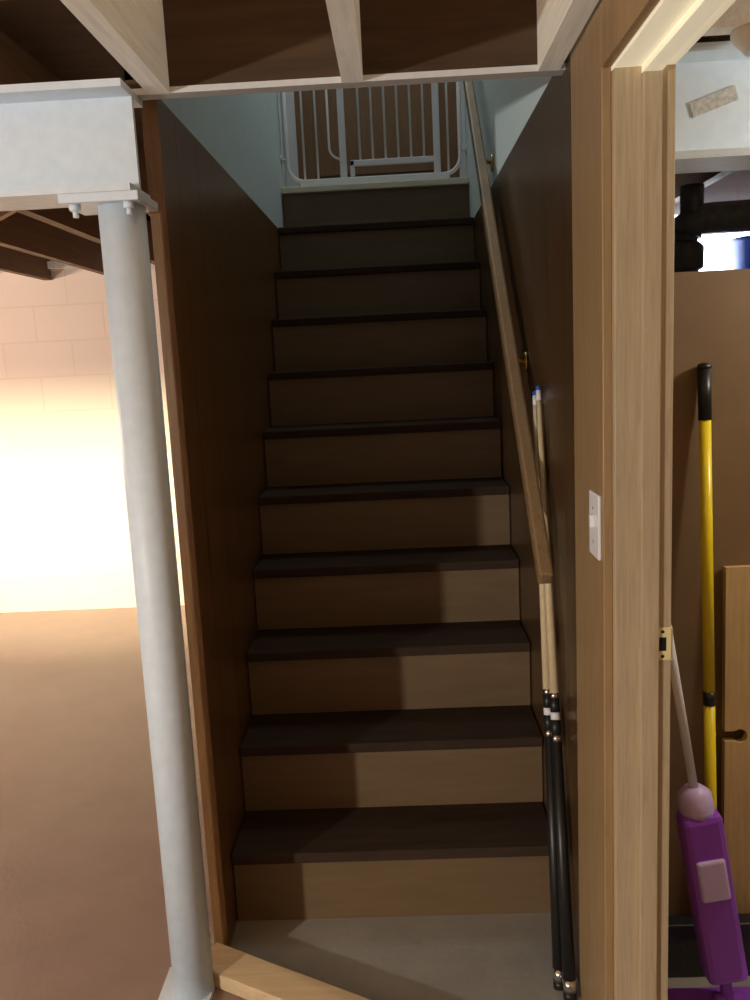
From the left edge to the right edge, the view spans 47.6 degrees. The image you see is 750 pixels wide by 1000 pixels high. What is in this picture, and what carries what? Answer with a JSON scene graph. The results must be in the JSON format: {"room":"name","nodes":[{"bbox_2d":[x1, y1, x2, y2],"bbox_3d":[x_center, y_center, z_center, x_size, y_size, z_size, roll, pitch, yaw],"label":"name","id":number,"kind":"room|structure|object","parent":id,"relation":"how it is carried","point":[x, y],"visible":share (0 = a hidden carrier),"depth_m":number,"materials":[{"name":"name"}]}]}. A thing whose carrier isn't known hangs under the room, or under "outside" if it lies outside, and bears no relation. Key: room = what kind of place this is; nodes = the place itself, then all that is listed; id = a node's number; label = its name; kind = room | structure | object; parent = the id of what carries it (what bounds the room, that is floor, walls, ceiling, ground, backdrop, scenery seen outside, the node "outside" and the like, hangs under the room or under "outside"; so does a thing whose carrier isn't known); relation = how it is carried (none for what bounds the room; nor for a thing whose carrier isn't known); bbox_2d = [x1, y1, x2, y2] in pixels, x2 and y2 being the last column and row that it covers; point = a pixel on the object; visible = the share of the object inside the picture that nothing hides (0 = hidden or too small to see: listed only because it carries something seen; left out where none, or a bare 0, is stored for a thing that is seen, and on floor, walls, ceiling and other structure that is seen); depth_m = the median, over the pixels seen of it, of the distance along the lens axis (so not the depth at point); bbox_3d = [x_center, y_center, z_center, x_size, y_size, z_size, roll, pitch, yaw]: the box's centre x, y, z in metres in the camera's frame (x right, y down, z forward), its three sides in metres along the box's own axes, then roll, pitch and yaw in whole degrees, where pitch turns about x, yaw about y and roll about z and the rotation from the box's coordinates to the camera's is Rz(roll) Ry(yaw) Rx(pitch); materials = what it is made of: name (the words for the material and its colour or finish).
{"room":"basement","nodes":[
{"label":"basement","id":0,"kind":"room"},
{"bbox_2d":[0,92,286,612],"bbox_3d":[-2.474,-1.582,4.950,9.000,4.600,0.240,-2,9,2],"label":"wall","id":1,"kind":"structure","parent":0,"point":[65,538],"depth_m":5.07,"materials":[{"name":"white paint"}]},
{"bbox_2d":[281,81,466,186],"bbox_3d":[-0.015,-2.624,4.694,1.040,2.100,0.280,-2,9,2],"label":"door","id":2,"kind":"structure","parent":1,"relation":"in","point":[329,167],"depth_m":4.71,"materials":[{"name":"white paint"}]},
{"bbox_2d":[124,69,283,946],"bbox_3d":[-0.454,-1.394,3.222,0.035,4.600,3.210,-2,9,2],"label":"wall","id":3,"kind":"structure","parent":0,"point":[214,169],"depth_m":2.21,"materials":[{"name":"brown wood"}]},
{"bbox_2d":[0,0,733,279],"bbox_3d":[-1.093,-0.599,-0.072,12.000,0.230,10.000,-2,9,2],"label":"ceiling","id":4,"kind":"structure","parent":0,"point":[168,49],"depth_m":1.67,"materials":[{"name":"brown wood"}]},
{"bbox_2d":[0,605,749,999],"bbox_3d":[-0.987,1.498,0.377,12.000,0.120,10.200,-2,9,2],"label":"floor","id":5,"kind":"structure","parent":0,"point":[83,916],"depth_m":2.41,"materials":[{"name":"paint"}]},
{"bbox_2d":[58,190,214,999],"bbox_3d":[-0.485,0.273,1.833,0.155,1.770,0.140,-2,9,2],"label":"support column","id":6,"kind":"structure","parent":5,"relation":"on","point":[121,214],"depth_m":1.78,"materials":[{"name":"white metal"}]},
{"bbox_2d":[0,41,749,210],"bbox_3d":[-1.139,-0.671,1.692,11.800,0.200,0.140,-2,9,2],"label":"steel beam","id":7,"kind":"structure","parent":6,"relation":"on","point":[75,136],"depth_m":1.65,"materials":[{"name":"metal"}]},
{"bbox_2d":[211,942,369,999],"bbox_3d":[-0.004,1.129,1.827,0.930,0.038,0.089,3,11,29],"label":"plank","id":8,"kind":"object","parent":5,"relation":"on","point":[244,975],"visible":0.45,"depth_m":1.95,"materials":[{"name":"beige wood"}]},
{"bbox_2d":[231,177,550,920],"bbox_3d":[0.028,-0.168,3.027,0.828,2.200,2.070,-2,9,2],"label":"staircase","id":9,"kind":"structure","parent":5,"relation":"on","point":[390,748],"depth_m":2.67,"materials":[{"name":"paint"}]},
{"bbox_2d":[280,82,466,185],"bbox_3d":[-0.021,-1.835,3.756,0.833,0.828,0.040,-2,9,2],"label":"baby gate","id":10,"kind":"object","parent":9,"relation":"on","point":[437,174],"visible":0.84,"depth_m":3.79,"materials":[{"name":"white metal"}]},
{"bbox_2d":[532,391,562,990],"bbox_3d":[0.406,0.422,2.026,0.030,1.336,0.436,-2,9,5],"label":"pool cue","id":11,"kind":"object","parent":5,"relation":"on","point":[553,872],"visible":0.59,"depth_m":1.98,"materials":[{"name":"black wood"}]},
{"bbox_2d":[536,386,576,999],"bbox_3d":[0.413,0.421,1.983,0.029,1.351,0.421,-2,9,3],"label":"pool cue","id":12,"kind":"object","parent":5,"relation":"on","point":[565,908],"visible":0.96,"depth_m":1.95,"materials":[{"name":"black wood"}]},
{"bbox_2d":[668,269,749,914],"bbox_3d":[1.429,0.258,1.941,1.768,1.580,0.085,-2,9,2],"label":"partition panel","id":13,"kind":"object","parent":5,"relation":"on","point":[712,308],"depth_m":1.86,"materials":[{"name":"brown wood"}]},
{"bbox_2d":[668,638,749,999],"bbox_3d":[0.726,0.567,1.747,0.337,1.102,0.115,-2,9,2],"label":"vacuum cleaner","id":14,"kind":"object","parent":5,"relation":"on","point":[701,832],"visible":0.75,"depth_m":1.77,"materials":[{"name":"purple plastic"}]},
{"bbox_2d":[668,363,749,976],"bbox_3d":[0.757,0.396,1.882,0.280,1.387,0.109,-2,9,2],"label":"broom","id":15,"kind":"object","parent":5,"relation":"on","point":[683,954],"visible":0.66,"depth_m":1.87,"materials":[{"name":"yellow plastic"}]},
{"bbox_2d":[721,565,749,913],"bbox_3d":[0.891,0.609,1.942,0.190,0.940,0.049,-2,9,2],"label":"wooden board","id":16,"kind":"object","parent":5,"relation":"on","point":[735,759],"visible":0.92,"depth_m":1.92,"materials":[{"name":"brown wood"}]},
{"bbox_2d":[464,0,601,999],"bbox_3d":[0.357,-0.875,-0.155,0.098,4.600,10.000,-2,9,2],"label":"wall","id":17,"kind":"structure","parent":0,"point":[534,129],"depth_m":1.94,"materials":[{"name":"brown wood"}]},
{"bbox_2d":[463,81,553,583],"bbox_3d":[0.365,-1.023,2.729,0.065,2.100,2.147,-2,9,2],"label":"handrail","id":18,"kind":"object","parent":17,"relation":"attached to","point":[537,525],"visible":0.78,"depth_m":2.23,"materials":[{"name":"brown wood"}]},
{"bbox_2d":[589,490,600,560],"bbox_3d":[0.383,0.043,1.493,0.012,0.114,0.070,-2,9,2],"label":"light switch","id":19,"kind":"object","parent":17,"relation":"attached to","point":[594,498],"visible":1,"depth_m":1.48,"materials":[{"name":"white plastic"}]},
{"bbox_2d":[586,0,735,999],"bbox_3d":[0.441,0.263,1.057,0.113,1.955,1.040,-2,9,2],"label":"door frame","id":20,"kind":"structure","parent":17,"relation":"attached to","point":[634,48],"depth_m":1.42,"materials":[{"name":"brown wood"}]},
{"bbox_2d":[674,183,749,271],"bbox_3d":[2.347,-0.169,3.056,2.574,1.969,0.124,-2,9,2],"label":"drain pipe","id":21,"kind":"object","parent":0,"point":[696,218],"visible":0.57,"depth_m":2.91,"materials":[{"name":"black plastic"}]},
{"bbox_2d":[675,170,749,216],"bbox_3d":[2.696,-0.361,3.522,4.288,2.160,0.200,-2,9,2],"label":"wall","id":22,"kind":"structure","parent":0,"point":[736,185],"depth_m":3.31,"materials":[{"name":"white paint"}]},
{"bbox_2d":[698,232,749,270],"bbox_3d":[1.495,-0.931,3.432,0.930,0.430,0.070,-2,9,2],"label":"window","id":23,"kind":"structure","parent":22,"relation":"in","point":[717,248],"depth_m":3.45,"materials":[{"name":"white glass"}]},
{"bbox_3d":[1.765,-0.667,3.227,1.107,0.347,0.319,-2,9,2],"label":"wire shelf","id":24,"kind":"object","parent":22,"relation":"attached to","visible":0},
{"bbox_2d":[729,235,749,268],"bbox_3d":[1.476,-0.862,3.206,0.264,0.250,0.264,-2,9,2],"label":"plastic bucket","id":25,"kind":"object","parent":24,"relation":"on","point":[740,246],"visible":0.56,"depth_m":3.15,"materials":[{"name":"blue plastic"}]},
{"bbox_2d":[703,0,749,56],"bbox_3d":[0.591,-0.815,1.500,0.252,0.200,0.088,-2,9,2],"label":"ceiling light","id":26,"kind":"object","parent":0,"point":[734,22],"depth_m":1.48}
]}

